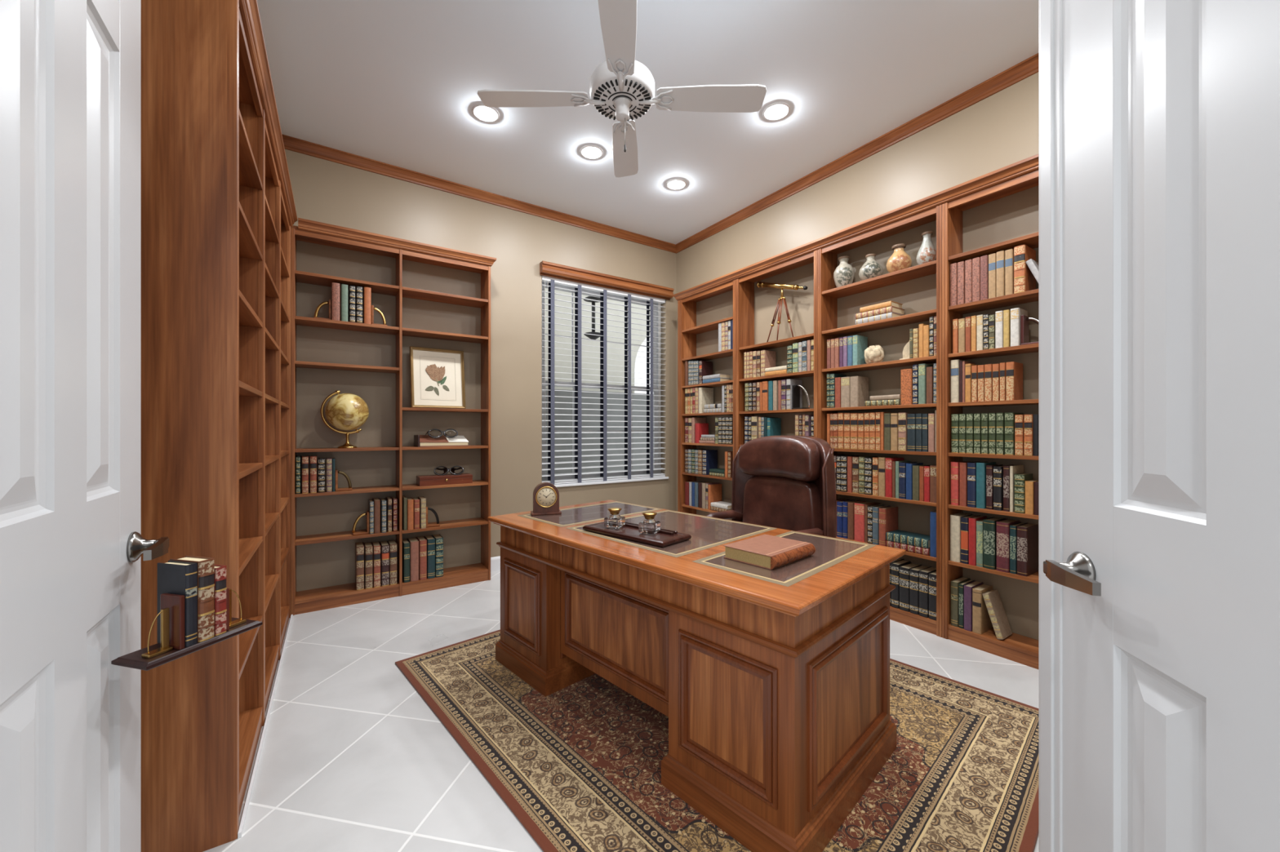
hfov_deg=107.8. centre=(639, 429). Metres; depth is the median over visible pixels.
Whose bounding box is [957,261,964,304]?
book
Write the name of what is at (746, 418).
book
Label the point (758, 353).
book
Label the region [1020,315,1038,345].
bookend
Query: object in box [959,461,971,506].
book
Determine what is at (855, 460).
book
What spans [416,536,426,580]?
book
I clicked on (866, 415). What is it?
book
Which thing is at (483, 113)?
recessed light
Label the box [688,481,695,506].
book
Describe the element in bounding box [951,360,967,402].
book
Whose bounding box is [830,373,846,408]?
book
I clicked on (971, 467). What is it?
book
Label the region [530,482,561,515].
mantel clock
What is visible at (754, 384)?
book
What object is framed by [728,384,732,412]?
book
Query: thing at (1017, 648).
bookcase
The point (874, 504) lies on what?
book
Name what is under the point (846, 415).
book
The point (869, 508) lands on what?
book
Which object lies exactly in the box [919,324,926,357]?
book
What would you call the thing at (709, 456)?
book
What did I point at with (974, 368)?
book
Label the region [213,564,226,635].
book
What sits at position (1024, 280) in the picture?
book
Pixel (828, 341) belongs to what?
book
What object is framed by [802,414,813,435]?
book
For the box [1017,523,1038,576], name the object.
book
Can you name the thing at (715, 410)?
book
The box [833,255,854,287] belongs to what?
vase
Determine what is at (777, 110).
recessed light
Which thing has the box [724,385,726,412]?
book
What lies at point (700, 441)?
book
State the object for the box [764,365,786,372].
book
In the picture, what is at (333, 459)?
book
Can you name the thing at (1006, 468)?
book
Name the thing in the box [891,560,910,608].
book
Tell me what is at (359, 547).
book
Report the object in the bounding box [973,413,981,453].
book
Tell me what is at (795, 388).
bookend
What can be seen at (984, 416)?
book
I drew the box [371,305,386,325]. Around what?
bookend
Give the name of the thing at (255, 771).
baseboard
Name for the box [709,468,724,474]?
book
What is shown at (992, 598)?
book
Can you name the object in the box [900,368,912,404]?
book
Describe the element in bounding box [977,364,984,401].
book
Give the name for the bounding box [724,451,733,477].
book
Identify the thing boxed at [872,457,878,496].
book
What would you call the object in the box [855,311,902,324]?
book
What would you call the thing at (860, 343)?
book
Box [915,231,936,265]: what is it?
vase
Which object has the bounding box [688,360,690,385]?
book
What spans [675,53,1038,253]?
trim
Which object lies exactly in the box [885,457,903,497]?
book
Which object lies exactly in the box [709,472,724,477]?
book
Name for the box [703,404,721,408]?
book
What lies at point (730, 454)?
book
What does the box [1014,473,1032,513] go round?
book
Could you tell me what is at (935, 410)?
book
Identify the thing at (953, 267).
book
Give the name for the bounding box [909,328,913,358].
book
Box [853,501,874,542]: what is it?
book
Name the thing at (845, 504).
book
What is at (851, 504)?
book
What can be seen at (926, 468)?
book
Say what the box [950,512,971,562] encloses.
book
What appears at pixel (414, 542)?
book
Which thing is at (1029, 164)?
crown molding
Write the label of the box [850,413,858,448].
book
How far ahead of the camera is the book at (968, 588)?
2.63 m
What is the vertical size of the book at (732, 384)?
0.243 m
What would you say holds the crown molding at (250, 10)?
on the bookcase at (202, 111)
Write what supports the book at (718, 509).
on the bookcase at (687, 330)
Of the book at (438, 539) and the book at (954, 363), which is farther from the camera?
the book at (438, 539)
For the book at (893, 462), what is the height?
0.232 m
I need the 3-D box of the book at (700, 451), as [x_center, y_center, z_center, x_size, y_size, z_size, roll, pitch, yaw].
[0.635,0.321,4.569,0.148,0.236,0.053,0,0,-34]
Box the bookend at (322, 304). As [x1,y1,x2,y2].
[313,299,331,319]
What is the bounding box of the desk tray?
[582,521,691,547]
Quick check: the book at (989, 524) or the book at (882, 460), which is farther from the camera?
the book at (882, 460)
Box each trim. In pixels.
[281,133,675,253]
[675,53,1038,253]
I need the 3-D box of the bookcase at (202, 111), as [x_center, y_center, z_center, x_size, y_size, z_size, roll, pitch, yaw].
[-1.498,-0.057,1.582,0.293,2.553,0.653,0,0,-33]
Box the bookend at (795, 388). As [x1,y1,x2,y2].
[791,384,809,409]
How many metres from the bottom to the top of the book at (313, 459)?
0.245 m
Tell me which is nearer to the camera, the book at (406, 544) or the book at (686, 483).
the book at (406, 544)
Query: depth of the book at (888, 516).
3.05 m
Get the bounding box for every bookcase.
[141,0,264,851]
[264,113,280,721]
[280,185,290,650]
[290,225,490,616]
[677,280,735,514]
[735,249,817,454]
[817,204,942,637]
[942,168,1038,669]
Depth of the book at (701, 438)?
4.43 m
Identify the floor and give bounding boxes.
[204,570,1038,851]
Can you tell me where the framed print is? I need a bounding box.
[409,346,466,408]
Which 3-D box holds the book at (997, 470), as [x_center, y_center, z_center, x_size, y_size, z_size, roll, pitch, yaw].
[1.987,0.321,2.560,0.147,0.236,0.038,0,0,-34]
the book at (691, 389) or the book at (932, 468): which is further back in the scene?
the book at (691, 389)
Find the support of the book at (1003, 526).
on the bookcase at (1017, 648)
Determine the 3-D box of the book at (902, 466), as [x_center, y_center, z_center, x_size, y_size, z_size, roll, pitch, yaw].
[1.708,0.326,2.978,0.151,0.227,0.039,0,0,-34]
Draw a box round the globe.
[320,390,368,448]
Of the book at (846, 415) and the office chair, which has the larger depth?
the book at (846, 415)
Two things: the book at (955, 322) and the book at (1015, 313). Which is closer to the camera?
the book at (1015, 313)
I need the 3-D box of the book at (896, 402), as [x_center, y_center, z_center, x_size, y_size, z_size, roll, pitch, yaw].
[1.631,-0.171,3.082,0.142,0.036,0.228,0,0,-34]
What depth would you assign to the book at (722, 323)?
4.25 m
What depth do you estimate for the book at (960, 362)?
2.67 m
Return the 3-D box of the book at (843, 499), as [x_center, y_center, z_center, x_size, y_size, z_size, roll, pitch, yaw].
[1.450,0.638,3.376,0.159,0.250,0.034,0,0,-34]
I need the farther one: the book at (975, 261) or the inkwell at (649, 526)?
the book at (975, 261)
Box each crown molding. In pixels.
[239,0,297,226]
[297,217,496,266]
[672,153,1038,300]
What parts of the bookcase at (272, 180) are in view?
panel, board, shelf, shelf, shelf, shelf, shelf, shelf, shelf, shelf, panel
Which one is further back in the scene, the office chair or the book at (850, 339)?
the book at (850, 339)
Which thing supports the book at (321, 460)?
on the bookcase at (343, 595)
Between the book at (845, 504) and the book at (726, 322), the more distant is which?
the book at (726, 322)
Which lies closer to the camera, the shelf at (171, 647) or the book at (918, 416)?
the shelf at (171, 647)
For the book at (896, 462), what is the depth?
2.97 m
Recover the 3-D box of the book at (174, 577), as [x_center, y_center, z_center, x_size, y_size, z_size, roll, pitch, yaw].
[-0.994,0.374,1.004,0.086,0.172,0.022,0,0,14]
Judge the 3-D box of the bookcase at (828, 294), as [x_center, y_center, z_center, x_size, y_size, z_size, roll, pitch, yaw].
[1.615,-0.057,3.132,0.201,2.553,0.834,0,0,-34]
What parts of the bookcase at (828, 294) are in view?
panel, panel, shelf, shelf, shelf, shelf, shelf, shelf, shelf, shelf, board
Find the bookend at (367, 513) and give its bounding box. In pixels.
[352,511,369,535]
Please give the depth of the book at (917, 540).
2.92 m
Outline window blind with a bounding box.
[539,260,674,484]
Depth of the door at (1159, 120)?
0.71 m
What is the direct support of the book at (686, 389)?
on the bookcase at (687, 330)
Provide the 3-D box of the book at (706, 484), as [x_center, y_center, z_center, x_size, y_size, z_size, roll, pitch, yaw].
[0.696,0.641,4.492,0.157,0.244,0.032,0,0,-34]
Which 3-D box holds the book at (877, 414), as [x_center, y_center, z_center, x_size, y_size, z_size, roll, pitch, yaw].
[1.627,0.013,3.112,0.164,0.248,0.030,0,0,-34]
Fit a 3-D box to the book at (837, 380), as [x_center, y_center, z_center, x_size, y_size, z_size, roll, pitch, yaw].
[1.455,-0.259,3.347,0.140,0.213,0.044,0,0,-34]
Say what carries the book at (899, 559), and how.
on the bookcase at (828, 294)
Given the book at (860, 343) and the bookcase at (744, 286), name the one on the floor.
the bookcase at (744, 286)
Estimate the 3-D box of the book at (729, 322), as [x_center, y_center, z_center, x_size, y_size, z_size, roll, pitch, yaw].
[0.862,-0.843,4.240,0.154,0.262,0.031,0,0,-34]
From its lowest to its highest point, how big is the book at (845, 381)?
0.211 m
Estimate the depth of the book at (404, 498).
3.44 m
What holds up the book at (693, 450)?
on the bookcase at (687, 330)
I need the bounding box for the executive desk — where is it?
[487,500,906,851]
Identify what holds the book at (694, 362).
on the bookcase at (687, 330)
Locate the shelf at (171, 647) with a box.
[111,588,262,671]
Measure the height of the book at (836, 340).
0.208 m
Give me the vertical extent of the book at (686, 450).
0.235 m
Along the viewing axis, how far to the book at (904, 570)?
2.92 m
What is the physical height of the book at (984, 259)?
0.243 m
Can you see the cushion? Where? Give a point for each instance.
(790, 503)
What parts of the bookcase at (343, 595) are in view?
panel, shelf, shelf, shelf, shelf, shelf, shelf, shelf, board, panel, shelf, shelf, shelf, shelf, shelf, shelf, shelf, board, panel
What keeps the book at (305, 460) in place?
on the bookcase at (343, 595)
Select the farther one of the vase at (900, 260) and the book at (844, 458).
the book at (844, 458)
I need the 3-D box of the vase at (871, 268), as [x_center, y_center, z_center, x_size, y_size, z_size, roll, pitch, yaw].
[1.577,-1.095,3.193,0.148,0.188,0.148,0,0,-34]
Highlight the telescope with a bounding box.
[756,281,807,342]
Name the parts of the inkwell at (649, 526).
glass, lid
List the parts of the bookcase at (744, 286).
panel, panel, shelf, shelf, shelf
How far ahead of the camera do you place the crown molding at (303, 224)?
3.35 m
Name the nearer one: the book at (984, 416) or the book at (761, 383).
the book at (984, 416)
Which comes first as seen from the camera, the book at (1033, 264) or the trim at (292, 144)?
the book at (1033, 264)
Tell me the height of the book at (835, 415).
0.248 m
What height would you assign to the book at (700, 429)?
0.194 m
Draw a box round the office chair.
[706,435,835,537]
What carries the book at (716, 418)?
on the bookcase at (687, 330)
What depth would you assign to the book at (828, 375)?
3.37 m
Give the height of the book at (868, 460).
0.247 m
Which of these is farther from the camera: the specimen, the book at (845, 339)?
the book at (845, 339)
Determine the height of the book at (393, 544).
0.292 m
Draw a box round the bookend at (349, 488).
[335,470,352,491]
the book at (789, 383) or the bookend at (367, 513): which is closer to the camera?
the bookend at (367, 513)
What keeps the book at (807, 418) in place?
on the bookcase at (744, 286)
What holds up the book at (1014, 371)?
on the bookcase at (1017, 648)
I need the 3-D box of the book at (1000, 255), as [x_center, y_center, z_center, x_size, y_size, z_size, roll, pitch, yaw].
[1.996,-0.834,2.551,0.152,0.244,0.035,0,0,-34]
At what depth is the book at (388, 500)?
3.38 m
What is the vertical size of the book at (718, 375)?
0.036 m
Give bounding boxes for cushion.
[742,475,821,531]
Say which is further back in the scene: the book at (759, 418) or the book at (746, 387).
the book at (746, 387)
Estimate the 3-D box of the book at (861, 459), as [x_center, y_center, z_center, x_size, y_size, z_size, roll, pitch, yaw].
[1.563,0.314,3.205,0.164,0.251,0.039,0,0,-34]
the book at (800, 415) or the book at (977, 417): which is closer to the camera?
the book at (977, 417)
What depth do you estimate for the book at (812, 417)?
3.48 m
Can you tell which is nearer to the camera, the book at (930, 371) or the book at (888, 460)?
the book at (930, 371)
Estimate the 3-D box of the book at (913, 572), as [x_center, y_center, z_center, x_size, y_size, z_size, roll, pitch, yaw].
[1.749,1.003,2.920,0.157,0.269,0.052,0,0,-34]
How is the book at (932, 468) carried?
on the bookcase at (828, 294)
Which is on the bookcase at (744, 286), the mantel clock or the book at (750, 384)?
the book at (750, 384)
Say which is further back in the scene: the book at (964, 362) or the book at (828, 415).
the book at (828, 415)
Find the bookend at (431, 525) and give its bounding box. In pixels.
[426,506,439,527]
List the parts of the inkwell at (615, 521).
lid, glass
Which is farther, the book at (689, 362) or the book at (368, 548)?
the book at (689, 362)
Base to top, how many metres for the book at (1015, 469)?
0.243 m
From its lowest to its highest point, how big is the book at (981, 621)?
0.242 m
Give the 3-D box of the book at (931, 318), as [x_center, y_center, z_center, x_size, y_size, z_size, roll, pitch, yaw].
[1.808,-0.555,2.842,0.155,0.238,0.021,0,0,-34]
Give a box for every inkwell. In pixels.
[604,507,625,528]
[638,511,660,534]
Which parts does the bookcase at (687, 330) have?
panel, shelf, shelf, panel, shelf, shelf, shelf, shelf, shelf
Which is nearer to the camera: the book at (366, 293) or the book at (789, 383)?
the book at (366, 293)
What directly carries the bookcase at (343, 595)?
on the floor
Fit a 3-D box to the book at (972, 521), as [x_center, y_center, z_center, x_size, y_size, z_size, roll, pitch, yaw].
[1.923,0.632,2.660,0.152,0.262,0.035,0,0,-34]
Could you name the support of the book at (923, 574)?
on the bookcase at (828, 294)
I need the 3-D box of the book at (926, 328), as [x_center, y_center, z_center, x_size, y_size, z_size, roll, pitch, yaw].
[1.778,-0.532,2.856,0.127,0.191,0.030,0,0,-34]
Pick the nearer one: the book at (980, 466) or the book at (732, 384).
the book at (980, 466)
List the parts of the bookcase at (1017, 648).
panel, panel, shelf, shelf, shelf, shelf, shelf, shelf, shelf, shelf, board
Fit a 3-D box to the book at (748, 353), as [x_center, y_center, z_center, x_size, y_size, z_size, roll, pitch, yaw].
[0.984,-0.550,4.055,0.143,0.227,0.026,0,0,-34]
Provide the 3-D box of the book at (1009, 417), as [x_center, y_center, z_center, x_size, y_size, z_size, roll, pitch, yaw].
[2.015,0.025,2.517,0.148,0.224,0.039,0,0,-34]
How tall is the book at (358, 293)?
0.257 m
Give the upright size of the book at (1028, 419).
0.212 m
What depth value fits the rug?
1.68 m
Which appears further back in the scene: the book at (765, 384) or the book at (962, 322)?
the book at (765, 384)
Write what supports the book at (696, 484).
on the bookcase at (687, 330)
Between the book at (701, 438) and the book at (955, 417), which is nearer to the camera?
the book at (955, 417)
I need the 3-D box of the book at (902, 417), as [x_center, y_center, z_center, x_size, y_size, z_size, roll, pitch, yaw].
[1.706,0.017,2.978,0.154,0.240,0.048,0,0,-34]
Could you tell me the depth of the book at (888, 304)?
3.06 m
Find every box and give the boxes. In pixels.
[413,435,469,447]
[416,473,472,486]
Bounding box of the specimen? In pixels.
[864,345,884,364]
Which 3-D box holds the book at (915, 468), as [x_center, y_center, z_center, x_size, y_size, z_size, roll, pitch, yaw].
[1.749,0.333,2.908,0.137,0.213,0.039,0,0,-34]
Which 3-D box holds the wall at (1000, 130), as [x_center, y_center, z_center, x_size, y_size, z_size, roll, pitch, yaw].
[1.688,-0.390,3.315,0.120,3.220,4.740,0,0,-34]
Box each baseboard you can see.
[237,614,293,839]
[490,555,500,572]
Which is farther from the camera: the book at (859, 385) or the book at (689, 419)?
the book at (689, 419)
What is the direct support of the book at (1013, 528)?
on the bookcase at (1017, 648)
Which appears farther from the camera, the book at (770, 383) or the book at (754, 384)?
the book at (754, 384)
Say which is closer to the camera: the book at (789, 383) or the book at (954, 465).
the book at (954, 465)
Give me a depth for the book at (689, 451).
4.65 m
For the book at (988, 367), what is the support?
on the bookcase at (1017, 648)
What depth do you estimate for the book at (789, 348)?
3.64 m
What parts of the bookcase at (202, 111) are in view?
panel, panel, board, shelf, shelf, shelf, shelf, shelf, shelf, shelf, shelf, panel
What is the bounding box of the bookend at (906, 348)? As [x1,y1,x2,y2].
[899,341,909,359]
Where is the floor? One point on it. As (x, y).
(353, 758)
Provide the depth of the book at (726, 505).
4.32 m
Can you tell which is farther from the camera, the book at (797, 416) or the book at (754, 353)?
the book at (754, 353)
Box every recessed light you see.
[471,103,499,122]
[579,144,603,159]
[666,178,686,190]
[762,102,790,120]
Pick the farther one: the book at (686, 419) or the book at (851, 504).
the book at (686, 419)
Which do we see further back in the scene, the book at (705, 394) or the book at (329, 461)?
the book at (705, 394)
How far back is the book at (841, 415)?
3.28 m
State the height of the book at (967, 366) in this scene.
0.216 m
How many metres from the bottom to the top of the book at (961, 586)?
0.250 m
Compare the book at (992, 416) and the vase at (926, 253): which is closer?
the book at (992, 416)
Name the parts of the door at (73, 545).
handle, lever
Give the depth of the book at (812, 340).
3.48 m
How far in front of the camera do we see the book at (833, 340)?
3.34 m
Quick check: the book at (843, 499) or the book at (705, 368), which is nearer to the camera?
the book at (843, 499)
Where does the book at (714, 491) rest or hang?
on the bookcase at (687, 330)
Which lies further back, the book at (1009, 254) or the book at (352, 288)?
the book at (352, 288)
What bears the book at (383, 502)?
on the bookcase at (343, 595)
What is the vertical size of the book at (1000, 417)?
0.224 m
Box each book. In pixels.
[157,560,197,647]
[169,555,214,642]
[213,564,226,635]
[295,455,301,493]
[302,455,309,493]
[310,455,316,493]
[318,457,324,493]
[326,457,332,492]
[331,282,340,320]
[332,457,334,492]
[340,284,347,321]
[348,285,355,322]
[355,286,362,323]
[355,542,364,591]
[362,286,371,324]
[364,542,373,589]
[368,499,373,533]
[372,497,380,533]
[372,541,380,587]
[379,497,386,533]
[379,541,389,586]
[385,497,391,532]
[387,540,397,585]
[391,496,397,531]
[402,496,407,530]
[402,538,409,582]
[407,497,413,529]
[407,537,418,582]
[412,497,419,529]
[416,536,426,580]
[417,496,426,528]
[424,535,435,578]
[431,534,443,577]
[684,360,688,386]
[684,388,687,413]
[684,417,688,442]
[684,448,689,472]
[684,480,695,505]
[687,388,689,413]
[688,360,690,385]
[688,417,691,443]
[688,448,692,473]
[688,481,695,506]
[689,387,692,413]
[690,360,693,385]
[691,417,706,443]
[691,448,706,473]
[691,481,701,506]
[692,387,694,413]
[693,360,695,384]
[694,387,698,413]
[694,423,708,443]
[694,449,697,474]
[694,481,706,507]
[695,360,698,384]
[697,449,703,474]
[698,360,712,384]
[698,387,713,413]
[698,440,715,444]
[698,481,710,508]
[700,437,715,440]
[701,435,715,437]
[702,373,730,379]
[702,377,729,383]
[702,449,717,475]
[702,482,712,508]
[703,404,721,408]
[703,408,721,413]
[705,482,719,509]
[707,484,721,510]
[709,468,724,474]
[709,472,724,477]
[710,506,731,511]
[711,501,731,509]
[715,417,718,444]
[718,323,721,351]
[718,417,722,444]
[721,322,724,351]
[721,385,724,412]
[722,417,725,444]
[723,534,815,569]
[724,321,728,350]
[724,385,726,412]
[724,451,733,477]
[725,417,728,444]
[726,385,728,412]
[728,320,730,350]
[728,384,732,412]
[728,417,733,444]
[728,452,733,478]
[730,320,733,349]
[731,384,733,412]
[743,352,746,378]
[744,382,748,411]
[744,416,748,443]
[746,351,749,377]
[748,382,752,411]
[748,416,751,440]
[749,351,752,377]
[751,416,768,439]
[752,351,756,377]
[752,382,756,411]
[756,351,760,377]
[756,382,759,410]
[758,417,761,437]
[760,350,775,376]
[760,382,762,410]
[760,417,775,437]
[762,381,768,410]
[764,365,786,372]
[764,369,786,376]
[764,417,773,436]
[767,417,781,436]
[768,381,773,410]
[773,380,777,410]
[777,380,781,409]
[781,379,786,409]
[786,345,792,373]
[786,378,802,409]
[792,342,798,373]
[795,414,799,435]
[798,342,802,372]
[799,414,802,435]
[801,341,807,371]
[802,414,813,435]
[804,415,813,436]
[807,340,811,371]
[810,339,813,370]
[811,416,813,436]
[826,339,831,368]
[826,373,830,408]
[826,413,830,444]
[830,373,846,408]
[830,413,833,448]
[831,338,834,368]
[833,413,838,448]
[833,454,848,490]
[834,337,839,368]
[835,377,840,407]
[835,498,848,536]
[836,455,842,491]
[836,499,849,537]
[838,413,844,448]
[839,337,843,367]
[840,376,849,407]
[840,455,858,492]
[842,500,856,538]
[843,336,847,366]
[844,413,850,448]
[847,336,853,366]
[847,456,855,493]
[848,500,864,540]
[849,376,868,407]
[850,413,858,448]
[852,456,859,493]
[853,335,867,365]
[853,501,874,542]
[855,306,904,319]
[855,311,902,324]
[857,413,864,449]
[858,456,876,494]
[859,301,902,312]
[864,399,900,406]
[864,413,869,449]
[864,457,874,495]
[864,502,879,542]
[867,504,884,543]
[869,413,875,449]
[870,394,900,400]
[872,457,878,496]
[872,505,888,545]
[875,412,880,449]
[878,456,894,497]
[879,506,897,546]
[880,412,895,450]
[884,413,890,450]
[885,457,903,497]
[885,529,929,548]
[885,540,929,555]
[889,558,903,606]
[890,413,897,450]
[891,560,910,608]
[892,460,902,497]
[895,460,910,498]
[897,413,917,451]
[898,462,916,499]
[899,562,920,612]
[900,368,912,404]
[906,413,915,451]
[906,462,923,500]
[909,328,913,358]
[909,564,928,614]
[912,364,918,404]
[912,464,928,501]
[913,328,919,358]
[915,413,922,451]
[918,364,933,404]
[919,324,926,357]
[919,465,929,501]
[919,566,936,617]
[922,413,928,452]
[923,324,929,356]
[924,466,929,502]
[926,366,933,404]
[928,413,934,452]
[928,570,936,620]
[929,316,933,355]
[929,465,936,502]
[929,511,936,557]
[933,315,936,355]
[933,363,936,403]
[934,409,936,452]
[950,262,957,306]
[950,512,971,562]
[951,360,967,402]
[951,413,959,453]
[951,461,968,505]
[951,576,969,626]
[952,319,958,353]
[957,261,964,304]
[958,318,965,352]
[958,579,974,629]
[959,360,963,402]
[959,413,966,453]
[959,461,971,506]
[960,514,975,564]
[962,360,974,402]
[964,259,972,302]
[964,363,978,402]
[964,580,982,631]
[965,316,971,351]
[966,413,973,453]
[967,462,978,507]
[968,515,986,565]
[971,315,976,351]
[971,365,977,401]
[972,257,980,302]
[972,583,992,634]
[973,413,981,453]
[976,314,983,351]
[976,462,995,508]
[976,518,986,567]
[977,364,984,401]
[980,254,988,300]
[981,413,988,453]
[982,589,1012,639]
[983,314,990,349]
[983,516,1005,569]
[984,364,992,401]
[986,464,1003,509]
[988,253,995,298]
[988,314,995,349]
[988,413,995,454]
[992,364,999,400]
[993,465,1004,511]
[995,250,1004,297]
[995,311,1003,348]
[995,413,1004,454]
[996,519,1019,573]
[1000,362,1005,400]
[1003,309,1010,347]
[1003,464,1013,511]
[1004,248,1013,295]
[1004,413,1023,455]
[1005,361,1022,400]
[1009,464,1023,512]
[1009,522,1025,574]
[1010,307,1027,346]
[1013,244,1035,293]
[1014,414,1023,455]
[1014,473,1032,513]
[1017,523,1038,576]
[1023,414,1033,455]
[1025,480,1038,515]
[1026,258,1038,282]
[1033,414,1038,456]
[1034,481,1038,515]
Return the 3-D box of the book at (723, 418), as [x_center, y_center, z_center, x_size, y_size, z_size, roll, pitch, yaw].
[0.821,0.014,4.299,0.152,0.246,0.040,0,0,-34]
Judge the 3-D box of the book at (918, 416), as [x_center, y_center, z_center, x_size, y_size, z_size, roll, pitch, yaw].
[1.762,0.021,2.895,0.145,0.232,0.033,0,0,-34]
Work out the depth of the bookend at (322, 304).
3.19 m
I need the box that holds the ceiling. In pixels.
[257,0,1038,244]
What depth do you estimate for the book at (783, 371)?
3.76 m
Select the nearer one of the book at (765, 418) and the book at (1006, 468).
the book at (1006, 468)
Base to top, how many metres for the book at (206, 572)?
0.174 m
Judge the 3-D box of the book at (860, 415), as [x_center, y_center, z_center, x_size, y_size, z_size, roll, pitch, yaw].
[1.559,0.015,3.210,0.164,0.244,0.040,0,0,-34]
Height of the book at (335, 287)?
0.258 m
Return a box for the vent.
[593,79,650,120]
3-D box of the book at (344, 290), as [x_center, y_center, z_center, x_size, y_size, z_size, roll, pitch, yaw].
[-2.086,-0.872,3.293,0.040,0.256,0.164,0,0,-34]
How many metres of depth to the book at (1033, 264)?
2.40 m
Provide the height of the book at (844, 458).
0.250 m
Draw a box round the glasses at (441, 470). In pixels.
[433,466,464,475]
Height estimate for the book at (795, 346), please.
0.227 m
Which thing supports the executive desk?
on the rug
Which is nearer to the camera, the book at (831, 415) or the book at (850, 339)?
the book at (850, 339)
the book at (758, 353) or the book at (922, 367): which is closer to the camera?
the book at (922, 367)
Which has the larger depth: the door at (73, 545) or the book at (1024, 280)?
the book at (1024, 280)
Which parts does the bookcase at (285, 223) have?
panel, board, shelf, shelf, shelf, shelf, shelf, shelf, shelf, shelf, panel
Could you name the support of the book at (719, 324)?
on the bookcase at (687, 330)
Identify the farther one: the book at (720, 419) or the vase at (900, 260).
the book at (720, 419)
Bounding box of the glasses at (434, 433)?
[425,428,457,438]
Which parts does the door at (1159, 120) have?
lever, handle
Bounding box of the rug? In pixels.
[395,630,1038,851]
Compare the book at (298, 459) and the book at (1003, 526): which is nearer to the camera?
the book at (1003, 526)
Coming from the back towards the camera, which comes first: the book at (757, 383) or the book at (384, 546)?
the book at (757, 383)
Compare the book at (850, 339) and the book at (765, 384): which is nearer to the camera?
the book at (850, 339)
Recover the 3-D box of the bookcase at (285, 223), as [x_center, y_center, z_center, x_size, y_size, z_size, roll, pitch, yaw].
[-2.211,-0.057,2.678,0.290,2.553,0.653,0,0,-33]
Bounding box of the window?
[542,281,668,487]
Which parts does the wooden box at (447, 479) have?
lid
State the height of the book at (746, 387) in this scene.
0.245 m
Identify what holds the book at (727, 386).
on the bookcase at (687, 330)
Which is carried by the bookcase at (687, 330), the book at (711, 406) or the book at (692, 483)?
the book at (692, 483)
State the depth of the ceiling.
2.68 m
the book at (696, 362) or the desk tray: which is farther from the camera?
the book at (696, 362)
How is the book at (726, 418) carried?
on the bookcase at (687, 330)
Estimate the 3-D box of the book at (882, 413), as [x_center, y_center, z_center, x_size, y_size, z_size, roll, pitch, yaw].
[1.643,0.013,3.090,0.154,0.248,0.018,0,0,-34]
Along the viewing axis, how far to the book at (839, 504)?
3.29 m
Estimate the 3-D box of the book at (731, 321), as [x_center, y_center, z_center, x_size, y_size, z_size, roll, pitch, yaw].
[0.881,-0.843,4.213,0.152,0.262,0.031,0,0,-34]
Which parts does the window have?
sash, sash, sill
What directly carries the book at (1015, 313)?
on the bookcase at (1017, 648)
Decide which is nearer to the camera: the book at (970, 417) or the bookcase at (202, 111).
the bookcase at (202, 111)
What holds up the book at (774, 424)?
on the bookcase at (744, 286)
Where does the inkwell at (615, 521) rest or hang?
on the desk tray
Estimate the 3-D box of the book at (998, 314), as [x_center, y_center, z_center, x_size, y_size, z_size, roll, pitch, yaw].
[1.983,-0.536,2.550,0.124,0.200,0.033,0,0,-34]
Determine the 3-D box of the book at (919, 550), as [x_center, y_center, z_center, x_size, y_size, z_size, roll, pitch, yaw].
[1.719,0.742,2.950,0.143,0.042,0.258,0,0,-34]
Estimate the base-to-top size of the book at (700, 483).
0.241 m
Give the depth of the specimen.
3.11 m
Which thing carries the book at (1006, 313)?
on the bookcase at (1017, 648)
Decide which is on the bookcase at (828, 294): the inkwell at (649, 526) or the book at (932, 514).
the book at (932, 514)
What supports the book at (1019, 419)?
on the bookcase at (1017, 648)
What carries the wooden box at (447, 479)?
on the bookcase at (343, 595)
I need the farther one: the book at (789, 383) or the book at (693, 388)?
the book at (693, 388)
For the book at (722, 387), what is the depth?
4.26 m
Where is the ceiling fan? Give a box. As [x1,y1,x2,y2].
[477,0,766,177]
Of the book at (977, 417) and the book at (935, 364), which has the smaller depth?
the book at (977, 417)
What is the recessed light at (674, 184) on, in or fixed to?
in the ceiling
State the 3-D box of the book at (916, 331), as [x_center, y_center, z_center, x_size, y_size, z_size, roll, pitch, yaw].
[1.737,-0.528,2.902,0.114,0.183,0.028,0,0,-34]
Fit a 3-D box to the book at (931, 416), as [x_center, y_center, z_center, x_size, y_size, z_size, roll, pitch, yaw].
[1.801,0.022,2.836,0.145,0.230,0.033,0,0,-34]
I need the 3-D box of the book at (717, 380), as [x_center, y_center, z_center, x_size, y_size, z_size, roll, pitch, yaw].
[0.726,-0.454,4.431,0.140,0.036,0.235,0,0,-34]
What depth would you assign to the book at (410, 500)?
3.46 m
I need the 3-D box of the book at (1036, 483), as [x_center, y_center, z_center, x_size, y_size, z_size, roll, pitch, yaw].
[2.064,0.355,2.412,0.102,0.168,0.019,0,0,-34]
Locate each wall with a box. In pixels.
[284,149,676,591]
[676,71,1038,639]
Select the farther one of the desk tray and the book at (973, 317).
the book at (973, 317)
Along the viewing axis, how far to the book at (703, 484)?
4.48 m
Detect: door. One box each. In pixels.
[0,0,168,851]
[1038,0,1279,851]
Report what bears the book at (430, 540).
on the bookcase at (343, 595)
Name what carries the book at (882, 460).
on the bookcase at (828, 294)
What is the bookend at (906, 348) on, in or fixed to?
on the bookcase at (828, 294)
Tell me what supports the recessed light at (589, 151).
in the ceiling
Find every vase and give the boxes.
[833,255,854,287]
[858,253,882,280]
[885,243,911,272]
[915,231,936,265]

